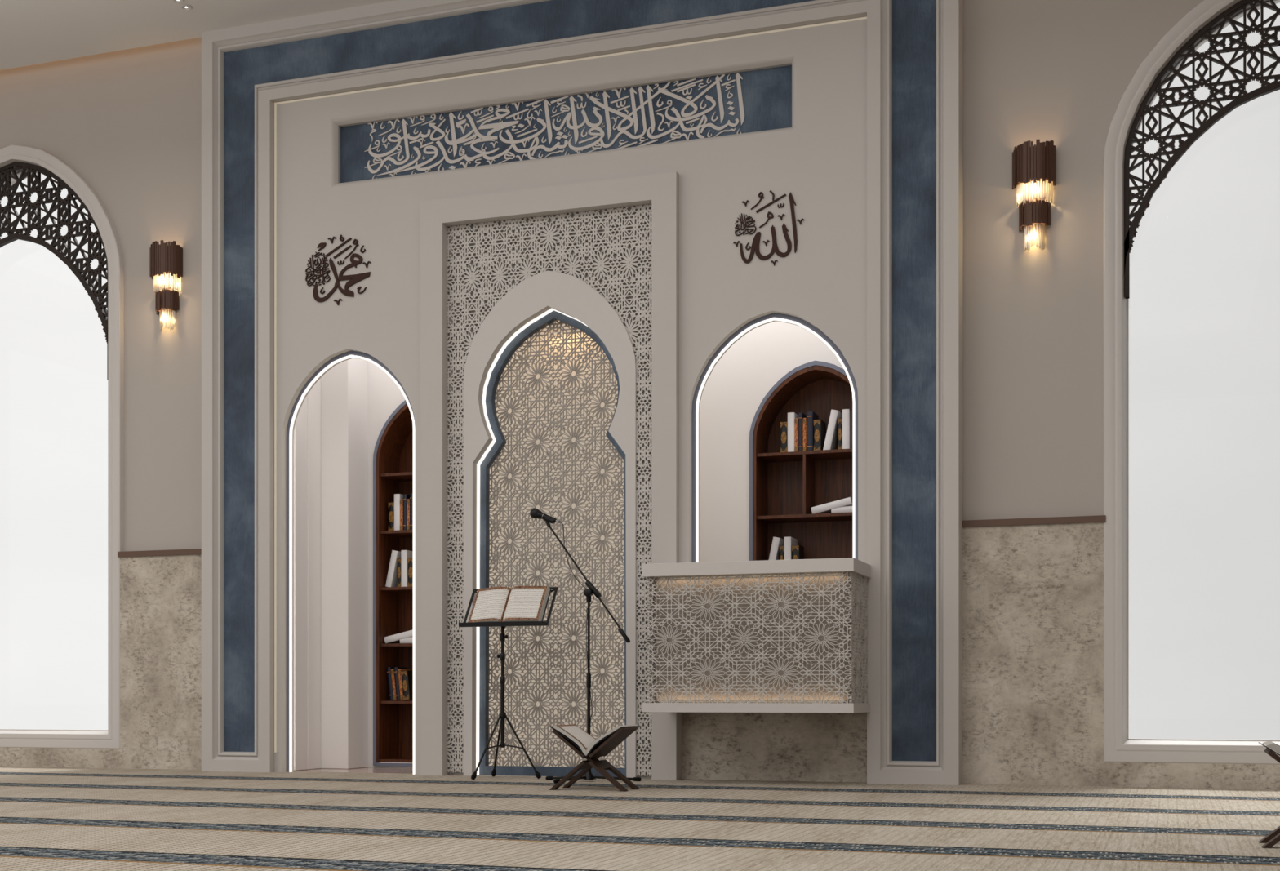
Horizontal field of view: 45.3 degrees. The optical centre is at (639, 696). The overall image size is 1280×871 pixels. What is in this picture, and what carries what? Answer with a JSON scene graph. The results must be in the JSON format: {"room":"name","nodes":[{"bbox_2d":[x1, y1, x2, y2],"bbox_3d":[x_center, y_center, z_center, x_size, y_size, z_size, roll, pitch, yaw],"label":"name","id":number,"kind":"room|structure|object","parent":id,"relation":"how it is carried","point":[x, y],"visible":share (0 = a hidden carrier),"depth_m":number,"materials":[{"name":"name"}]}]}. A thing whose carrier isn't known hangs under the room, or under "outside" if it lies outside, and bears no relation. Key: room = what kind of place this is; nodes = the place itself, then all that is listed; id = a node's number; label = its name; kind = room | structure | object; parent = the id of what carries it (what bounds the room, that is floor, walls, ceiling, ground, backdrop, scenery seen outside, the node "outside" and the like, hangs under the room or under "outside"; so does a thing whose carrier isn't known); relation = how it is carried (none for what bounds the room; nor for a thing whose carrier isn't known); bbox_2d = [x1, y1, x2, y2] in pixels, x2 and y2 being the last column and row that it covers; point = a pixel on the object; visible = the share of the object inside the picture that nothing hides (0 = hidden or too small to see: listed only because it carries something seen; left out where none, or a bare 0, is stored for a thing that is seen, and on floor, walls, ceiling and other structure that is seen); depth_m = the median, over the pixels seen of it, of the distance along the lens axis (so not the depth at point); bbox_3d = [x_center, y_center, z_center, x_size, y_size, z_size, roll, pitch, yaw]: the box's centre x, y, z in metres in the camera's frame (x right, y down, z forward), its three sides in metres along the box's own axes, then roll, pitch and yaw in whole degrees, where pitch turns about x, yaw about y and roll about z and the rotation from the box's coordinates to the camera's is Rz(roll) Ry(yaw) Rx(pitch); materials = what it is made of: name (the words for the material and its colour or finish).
{"room":"mosque","nodes":[
{"label":"mosque","id":0,"kind":"room"},
{"bbox_2d":[0,37,201,551],"bbox_3d":[-5.629,-2.150,11.591,6.050,5.300,0.323,0,0,19],"label":"wall","id":1,"kind":"structure","parent":0,"point":[128,122],"depth_m":10.66,"materials":[{"name":"beige paint"}]},
{"bbox_2d":[0,144,124,748],"bbox_3d":[-4.463,-1.792,11.092,1.868,4.322,0.226,0,0,19],"label":"window","id":2,"kind":"structure","parent":1,"relation":"in","point":[17,162],"depth_m":10.79,"materials":[{"name":"white paint"}]},
{"bbox_2d":[0,554,201,769],"bbox_3d":[-5.688,-0.235,11.421,6.050,1.470,0.037,0,0,19],"label":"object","id":3,"kind":"structure","parent":1,"relation":"attached to","point":[161,596],"depth_m":10.59,"materials":[{"name":"stone"}]},
{"bbox_2d":[117,548,201,556],"bbox_3d":[-5.690,-0.989,11.416,6.050,0.037,0.049,0,0,19],"label":"trim","id":4,"kind":"structure","parent":1,"relation":"attached to","point":[192,551],"depth_m":10.57,"materials":[{"name":"brown"}]},
{"bbox_2d":[149,240,182,331],"bbox_3d":[-3.276,-2.814,10.546,0.243,0.602,0.116,0,0,19],"label":"wall sconce","id":5,"kind":"object","parent":1,"relation":"attached to","point":[166,259],"visible":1,"depth_m":10.52,"materials":[{"name":"brown metal"}]},
{"bbox_2d":[0,0,395,70],"bbox_3d":[-2.582,-4.673,3.643,17.000,0.455,13.360,0,0,19],"label":"ceiling","id":6,"kind":"structure","parent":0,"point":[33,32],"depth_m":10.09,"materials":[{"name":"paint"}]},
{"bbox_2d":[172,0,184,2],"bbox_3d":[-2.946,-4.441,9.793,0.076,0.006,0.076,0,0,19],"label":"recessed light","id":7,"kind":"object","parent":6,"relation":"in","point":[175,1],"visible":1,"depth_m":9.81,"materials":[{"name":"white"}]},
{"bbox_2d":[180,4,192,9],"bbox_3d":[-2.924,-4.441,9.897,0.076,0.006,0.076,0,0,19],"label":"recessed light","id":8,"kind":"object","parent":6,"relation":"in","point":[184,6],"visible":1,"depth_m":9.89,"materials":[{"name":"white paint"}]},
{"bbox_2d":[293,358,368,770],"bbox_3d":[-2.716,-1.100,10.814,1.465,3.200,0.610,0,0,19],"label":"wall","id":9,"kind":"structure","parent":0,"point":[331,431],"depth_m":10.62,"materials":[{"name":"paint"}]},
{"bbox_2d":[201,0,963,785],"bbox_3d":[-0.540,-1.975,9.555,5.006,4.950,0.190,0,0,19],"label":"wall panel","id":10,"kind":"object","parent":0,"point":[316,128],"visible":0.99,"depth_m":9.36,"materials":[{"name":"beige paint"}]},
{"bbox_2d":[305,234,370,305],"bbox_3d":[-1.966,-2.775,9.998,0.482,0.457,0.012,0,0,19],"label":"calligraphy","id":11,"kind":"object","parent":10,"relation":"attached to","point":[354,278],"visible":1,"depth_m":10.00,"materials":[{"name":"brown metal"}]},
{"bbox_2d":[286,350,415,773],"bbox_3d":[-1.872,-0.904,10.064,1.070,2.809,0.088,0,0,19],"label":"arch frame","id":12,"kind":"structure","parent":10,"relation":"attached to","point":[341,357],"depth_m":10.18,"materials":[{"name":"grey"}]},
{"bbox_2d":[420,171,681,779],"bbox_3d":[-0.521,-1.321,9.670,1.707,3.643,0.420,0,0,19],"label":"niche","id":13,"kind":"object","parent":10,"relation":"attached to","point":[549,315],"visible":0.94,"depth_m":9.70,"materials":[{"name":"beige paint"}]},
{"bbox_2d":[642,557,871,712],"bbox_3d":[0.676,-0.332,8.797,1.216,0.844,0.553,0,0,19],"label":"balcony","id":14,"kind":"object","parent":10,"relation":"attached to","point":[789,635],"visible":1,"depth_m":8.57,"materials":[{"name":"white paint"}]},
{"bbox_2d":[733,190,804,266],"bbox_3d":[0.758,-2.761,9.057,0.429,0.444,0.012,0,0,19],"label":"calligraphy","id":15,"kind":"object","parent":10,"relation":"attached to","point":[755,245],"visible":1,"depth_m":9.05,"materials":[{"name":"brown metal"}]},
{"bbox_2d":[691,312,857,562],"bbox_3d":[0.808,-1.512,9.138,1.112,1.624,0.088,0,0,19],"label":"arch frame","id":16,"kind":"structure","parent":10,"relation":"attached to","point":[774,317],"depth_m":9.17,"materials":[{"name":"grey"}]},
{"bbox_2d":[367,321,844,768],"bbox_3d":[-0.179,-1.100,10.293,6.600,3.200,0.060,0,0,19],"label":"wall","id":17,"kind":"structure","parent":0,"point":[732,394],"depth_m":10.00,"materials":[{"name":"paint"}]},
{"bbox_2d":[0,762,1279,870],"bbox_3d":[-2.314,0.560,4.418,17.000,0.120,15.000,0,0,19],"label":"floor","id":18,"kind":"structure","parent":0,"point":[52,819],"depth_m":5.98,"materials":[{"name":"carpet"}]},
{"bbox_2d":[373,400,413,766],"bbox_3d":[-1.420,-0.827,10.835,0.870,2.630,0.315,0,0,19],"label":"bookcase","id":19,"kind":"object","parent":18,"relation":"on","point":[393,455],"visible":0.38,"depth_m":10.91,"materials":[{"name":"brown wood"}]},
{"bbox_2d":[386,666,394,700],"bbox_3d":[-1.751,-0.090,10.955,0.054,0.237,0.154,0,0,19],"label":"book","id":20,"kind":"object","parent":19,"relation":"on","point":[388,668],"visible":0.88,"depth_m":10.88,"materials":[{"name":"blue paper"}]},
{"bbox_2d":[388,502,394,530],"bbox_3d":[-1.740,-1.272,10.943,0.050,0.208,0.144,0,0,19],"label":"book","id":21,"kind":"object","parent":19,"relation":"on","point":[391,504],"visible":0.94,"depth_m":10.88,"materials":[{"name":"black paper"}]},
{"bbox_2d":[385,550,400,586],"bbox_3d":[-1.729,-0.904,10.954,0.100,0.266,0.192,0,0,19],"label":"book","id":22,"kind":"object","parent":19,"relation":"on","point":[392,577],"visible":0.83,"depth_m":10.87,"materials":[{"name":"white paper"}]},
{"bbox_2d":[390,669,396,700],"bbox_3d":[-1.724,-0.083,10.946,0.047,0.223,0.154,0,0,19],"label":"book","id":23,"kind":"object","parent":19,"relation":"on","point":[394,696],"visible":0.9,"depth_m":10.88,"materials":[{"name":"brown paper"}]},
{"bbox_2d":[394,493,403,530],"bbox_3d":[-1.689,-1.300,10.940,0.046,0.262,0.192,0,0,19],"label":"book","id":24,"kind":"object","parent":19,"relation":"on","point":[397,497],"visible":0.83,"depth_m":10.85,"materials":[{"name":"white paper"}]},
{"bbox_2d":[384,629,413,643],"bbox_3d":[-1.657,-0.426,10.923,0.266,0.102,0.192,0,0,19],"label":"book","id":25,"kind":"object","parent":19,"relation":"on","point":[395,638],"visible":0.58,"depth_m":10.85,"materials":[{"name":"white paper"}]},
{"bbox_2d":[397,558,400,586],"bbox_3d":[-1.678,-0.875,10.919,0.030,0.208,0.144,0,0,19],"label":"book","id":26,"kind":"object","parent":19,"relation":"on","point":[398,559],"visible":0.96,"depth_m":10.85,"materials":[{"name":"black paper"}]},
{"bbox_2d":[393,666,407,700],"bbox_3d":[-1.698,-0.090,10.937,0.054,0.237,0.154,0,0,19],"label":"book","id":27,"kind":"object","parent":19,"relation":"on","point":[395,668],"visible":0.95,"depth_m":10.87,"materials":[{"name":"blue paper"}]},
{"bbox_2d":[400,499,403,529],"bbox_3d":[-1.662,-1.280,10.909,0.024,0.222,0.154,0,0,19],"label":"book","id":28,"kind":"object","parent":19,"relation":"on","point":[401,500],"visible":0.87,"depth_m":10.84,"materials":[{"name":"orange paper"}]},
{"bbox_2d":[397,668,410,700],"bbox_3d":[-1.671,-0.083,10.927,0.047,0.223,0.154,0,0,19],"label":"book","id":29,"kind":"object","parent":19,"relation":"on","point":[400,669],"visible":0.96,"depth_m":10.86,"materials":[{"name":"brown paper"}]},
{"bbox_2d":[403,494,409,529],"bbox_3d":[-1.635,-1.296,10.905,0.028,0.256,0.164,0,0,19],"label":"book","id":30,"kind":"object","parent":19,"relation":"on","point":[406,497],"visible":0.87,"depth_m":10.83,"materials":[{"name":"blue paper"}]},
{"bbox_2d":[400,636,413,643],"bbox_3d":[-1.541,-0.397,10.889,0.262,0.046,0.192,0,0,19],"label":"book","id":31,"kind":"object","parent":19,"relation":"on","point":[408,640],"visible":0.32,"depth_m":10.82,"materials":[{"name":"white paper"}]},
{"bbox_2d":[400,670,413,700],"bbox_3d":[-1.636,-0.077,10.910,0.072,0.212,0.144,0,0,19],"label":"book","id":32,"kind":"object","parent":19,"relation":"on","point":[407,675],"visible":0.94,"depth_m":10.85,"materials":[{"name":"black paper"}]},
{"bbox_2d":[400,550,413,586],"bbox_3d":[-1.636,-0.901,10.921,0.046,0.262,0.192,0,0,19],"label":"book","id":33,"kind":"object","parent":19,"relation":"on","point":[405,554],"visible":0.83,"depth_m":10.83,"materials":[{"name":"white paper"}]},
{"bbox_2d":[406,498,409,529],"bbox_3d":[-1.611,-1.280,10.891,0.024,0.222,0.154,0,0,19],"label":"book","id":34,"kind":"object","parent":19,"relation":"on","point":[407,500],"visible":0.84,"depth_m":10.82,"materials":[{"name":"orange paper"}]},
{"bbox_2d":[407,557,413,586],"bbox_3d":[-1.593,-0.875,10.890,0.050,0.208,0.144,0,0,19],"label":"book","id":35,"kind":"object","parent":19,"relation":"on","point":[410,559],"visible":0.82,"depth_m":10.82,"materials":[{"name":"black paper"}]},
{"bbox_2d":[409,493,413,529],"bbox_3d":[-1.576,-1.300,10.889,0.042,0.262,0.174,0,0,19],"label":"book","id":36,"kind":"object","parent":19,"relation":"on","point":[411,494],"visible":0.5,"depth_m":10.81,"materials":[{"name":"blue paper"}]},
{"bbox_2d":[458,586,558,779],"bbox_3d":[-0.796,-0.083,9.296,0.572,1.161,0.416,0,0,19],"label":"music stand","id":37,"kind":"object","parent":18,"relation":"on","point":[502,715],"visible":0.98,"depth_m":9.30,"materials":[{"name":"black metal"}]},
{"bbox_2d":[458,621,549,626],"bbox_3d":[-0.819,-0.435,9.230,0.572,0.026,0.054,0,0,19],"label":"tray","id":38,"kind":"object","parent":37,"relation":"on","point":[464,624],"depth_m":9.20,"materials":[{"name":"black metal"}]},
{"bbox_2d":[467,586,551,622],"bbox_3d":[-0.793,-0.551,9.284,0.486,0.241,0.184,0,0,19],"label":"open book","id":39,"kind":"object","parent":37,"relation":"on","point":[502,603],"visible":1,"depth_m":9.26,"materials":[{"name":"grey paper"}]},
{"bbox_2d":[544,517,640,783],"bbox_3d":[-0.314,-0.288,8.964,0.586,1.575,0.349,0,0,13],"label":"microphone stand","id":40,"kind":"object","parent":18,"relation":"on","point":[592,589],"visible":0.91,"depth_m":9.05,"materials":[{"name":"black metal"}]},
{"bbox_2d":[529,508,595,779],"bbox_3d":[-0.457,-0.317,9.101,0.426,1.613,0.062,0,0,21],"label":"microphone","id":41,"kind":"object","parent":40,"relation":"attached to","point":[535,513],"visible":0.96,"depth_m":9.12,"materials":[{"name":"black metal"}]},
{"bbox_2d":[529,508,539,518],"bbox_3d":[-0.627,-1.093,9.167,0.059,0.062,0.062,0,0,19],"label":"grille","id":42,"kind":"object","parent":41,"relation":"attached to","point":[535,513],"depth_m":9.14,"materials":[{"name":"black metal"}]},
{"bbox_2d":[549,726,639,791],"bbox_3d":[-0.244,0.331,8.260,0.434,0.339,0.235,0,0,19],"label":"book stand","id":43,"kind":"object","parent":18,"relation":"on","point":[601,766],"visible":0.96,"depth_m":8.20,"materials":[{"name":"brown wood"}]},
{"bbox_2d":[549,724,639,756],"bbox_3d":[-0.242,0.237,8.291,0.412,0.168,0.295,0,0,19],"label":"open book","id":44,"kind":"object","parent":43,"relation":"on","point":[587,744],"visible":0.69,"depth_m":8.20,"materials":[{"name":"grey paper"}]},
{"bbox_2d":[749,360,853,560],"bbox_3d":[1.169,-0.827,9.941,0.870,2.630,0.315,0,0,19],"label":"bookcase","id":45,"kind":"object","parent":18,"relation":"on","point":[784,487],"visible":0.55,"depth_m":10.05,"materials":[{"name":"brown wood"}]},
{"bbox_2d":[768,536,783,559],"bbox_3d":[0.890,-0.904,10.049,0.100,0.266,0.192,0,0,19],"label":"book","id":46,"kind":"object","parent":45,"relation":"on","point":[776,541],"visible":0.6,"depth_m":9.96,"materials":[{"name":"white paper"}]},
{"bbox_2d":[779,545,783,559],"bbox_3d":[0.941,-0.875,10.014,0.030,0.208,0.144,0,0,19],"label":"book","id":47,"kind":"object","parent":45,"relation":"on","point":[781,547],"visible":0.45,"depth_m":9.95,"materials":[{"name":"black paper"}]},
{"bbox_2d":[780,421,787,452],"bbox_3d":[0.955,-1.677,10.012,0.050,0.208,0.144,0,0,19],"label":"book","id":48,"kind":"object","parent":45,"relation":"on","point":[784,425],"visible":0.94,"depth_m":9.95,"materials":[{"name":"black paper"}]},
{"bbox_2d":[783,536,797,559],"bbox_3d":[0.984,-0.901,10.017,0.046,0.262,0.192,0,0,19],"label":"book","id":49,"kind":"object","parent":45,"relation":"on","point":[788,541],"visible":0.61,"depth_m":9.93,"materials":[{"name":"white paper"}]},
{"bbox_2d":[787,412,798,452],"bbox_3d":[1.005,-1.704,10.009,0.046,0.262,0.192,0,0,19],"label":"book","id":50,"kind":"object","parent":45,"relation":"on","point":[791,415],"visible":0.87,"depth_m":9.92,"materials":[{"name":"white paper"}]},
{"bbox_2d":[794,417,798,451],"bbox_3d":[1.032,-1.683,9.978,0.024,0.222,0.154,0,0,19],"label":"book","id":51,"kind":"object","parent":45,"relation":"on","point":[796,420],"visible":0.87,"depth_m":9.91,"materials":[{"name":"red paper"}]},
{"bbox_2d":[791,545,804,559],"bbox_3d":[1.026,-0.875,9.985,0.050,0.208,0.144,0,0,19],"label":"book","id":52,"kind":"object","parent":45,"relation":"on","point":[797,551],"visible":0.35,"depth_m":9.92,"materials":[{"name":"black paper"}]},
{"bbox_2d":[798,413,806,451],"bbox_3d":[1.059,-1.700,9.974,0.028,0.256,0.164,0,0,19],"label":"book","id":53,"kind":"object","parent":45,"relation":"on","point":[801,415],"visible":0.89,"depth_m":9.90,"materials":[{"name":"blue paper"}]},
{"bbox_2d":[802,417,806,451],"bbox_3d":[1.083,-1.683,9.960,0.024,0.222,0.154,0,0,19],"label":"book","id":54,"kind":"object","parent":45,"relation":"on","point":[804,420],"visible":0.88,"depth_m":9.89,"materials":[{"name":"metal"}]},
{"bbox_2d":[806,411,818,450],"bbox_3d":[1.118,-1.704,9.959,0.042,0.262,0.174,0,0,19],"label":"book","id":55,"kind":"object","parent":45,"relation":"on","point":[811,415],"visible":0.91,"depth_m":9.88,"materials":[{"name":"blue paper"}]},
{"bbox_2d":[813,419,825,450],"bbox_3d":[1.161,-1.677,9.941,0.050,0.208,0.144,0,0,19],"label":"book","id":56,"kind":"object","parent":45,"relation":"on","point":[819,425],"visible":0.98,"depth_m":9.88,"materials":[{"name":"black paper"}]},
{"bbox_2d":[811,497,853,513],"bbox_3d":[1.255,-1.222,9.918,0.266,0.102,0.192,0,0,19],"label":"book","id":57,"kind":"object","parent":45,"relation":"on","point":[825,508],"visible":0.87,"depth_m":9.83,"materials":[{"name":"white paper"}]},
{"bbox_2d":[822,409,842,449],"bbox_3d":[1.251,-1.706,9.924,0.100,0.266,0.192,0,0,19],"label":"book","id":58,"kind":"object","parent":45,"relation":"on","point":[831,438],"visible":0.88,"depth_m":9.84,"materials":[{"name":"white paper"}]},
{"bbox_2d":[837,417,842,448],"bbox_3d":[1.302,-1.677,9.890,0.030,0.208,0.144,0,0,19],"label":"book","id":59,"kind":"object","parent":45,"relation":"on","point":[839,420],"visible":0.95,"depth_m":9.82,"materials":[{"name":"black paper"}]},
{"bbox_2d":[831,506,853,513],"bbox_3d":[1.380,-1.192,9.880,0.262,0.046,0.192,0,0,19],"label":"book","id":60,"kind":"object","parent":45,"relation":"on","point":[844,508],"visible":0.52,"depth_m":9.81,"materials":[{"name":"white paper"}]},
{"bbox_2d":[842,408,853,448],"bbox_3d":[1.345,-1.704,9.892,0.046,0.262,0.192,0,0,19],"label":"book","id":61,"kind":"object","parent":45,"relation":"on","point":[847,415],"visible":0.88,"depth_m":9.80,"materials":[{"name":"white paper"}]},
{"bbox_2d":[1258,747,1279,848],"bbox_3d":[2.296,0.331,5.108,0.434,0.339,0.235,0,0,19],"label":"book stand","id":62,"kind":"object","parent":18,"relation":"on","point":[1272,838],"visible":0.93,"depth_m":5.09,"materials":[{"name":"brown wood"}]},
{"bbox_2d":[1257,741,1279,755],"bbox_3d":[2.298,0.237,5.139,0.412,0.168,0.295,0,0,19],"label":"open book","id":63,"kind":"object","parent":62,"relation":"on","point":[1273,745],"visible":1,"depth_m":5.06,"materials":[{"name":"white paper"}]},
{"bbox_2d":[963,0,1204,520],"bbox_3d":[4.721,-2.150,8.017,6.050,5.300,0.323,0,0,19],"label":"wall","id":64,"kind":"structure","parent":0,"point":[1060,72],"depth_m":8.70,"materials":[{"name":"beige paint"}]},
{"bbox_2d":[962,515,1105,527],"bbox_3d":[4.660,-0.989,7.841,6.050,0.037,0.049,0,0,19],"label":"trim","id":65,"kind":"structure","parent":64,"relation":"attached to","point":[1099,518],"depth_m":8.66,"materials":[{"name":"brown"}]},
{"bbox_2d":[1012,139,1056,251],"bbox_3d":[2.216,-2.814,8.649,0.243,0.602,0.116,0,0,19],"label":"wall sconce","id":66,"kind":"object","parent":64,"relation":"attached to","point":[1034,166],"visible":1,"depth_m":8.63,"materials":[{"name":"brown metal"}]},
{"bbox_2d":[962,522,1279,789],"bbox_3d":[4.662,-0.235,7.846,6.050,1.470,0.037,0,0,19],"label":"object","id":67,"kind":"structure","parent":64,"relation":"attached to","point":[1033,595],"depth_m":8.65,"materials":[{"name":"stone"}]},
{"bbox_2d":[1103,0,1279,764],"bbox_3d":[3.495,-1.792,8.343,1.868,4.322,0.226,0,0,19],"label":"window","id":68,"kind":"structure","parent":64,"relation":"in","point":[1206,21],"depth_m":8.51,"materials":[{"name":"white paint"}]},
{"bbox_2d":[1126,298,1129,741],"bbox_3d":[2.783,-1.100,8.915,0.100,3.200,0.610,0,0,19],"label":"window frame","id":69,"kind":"structure","parent":0,"point":[1126,299],"depth_m":8.61,"materials":[{"name":"paint"}]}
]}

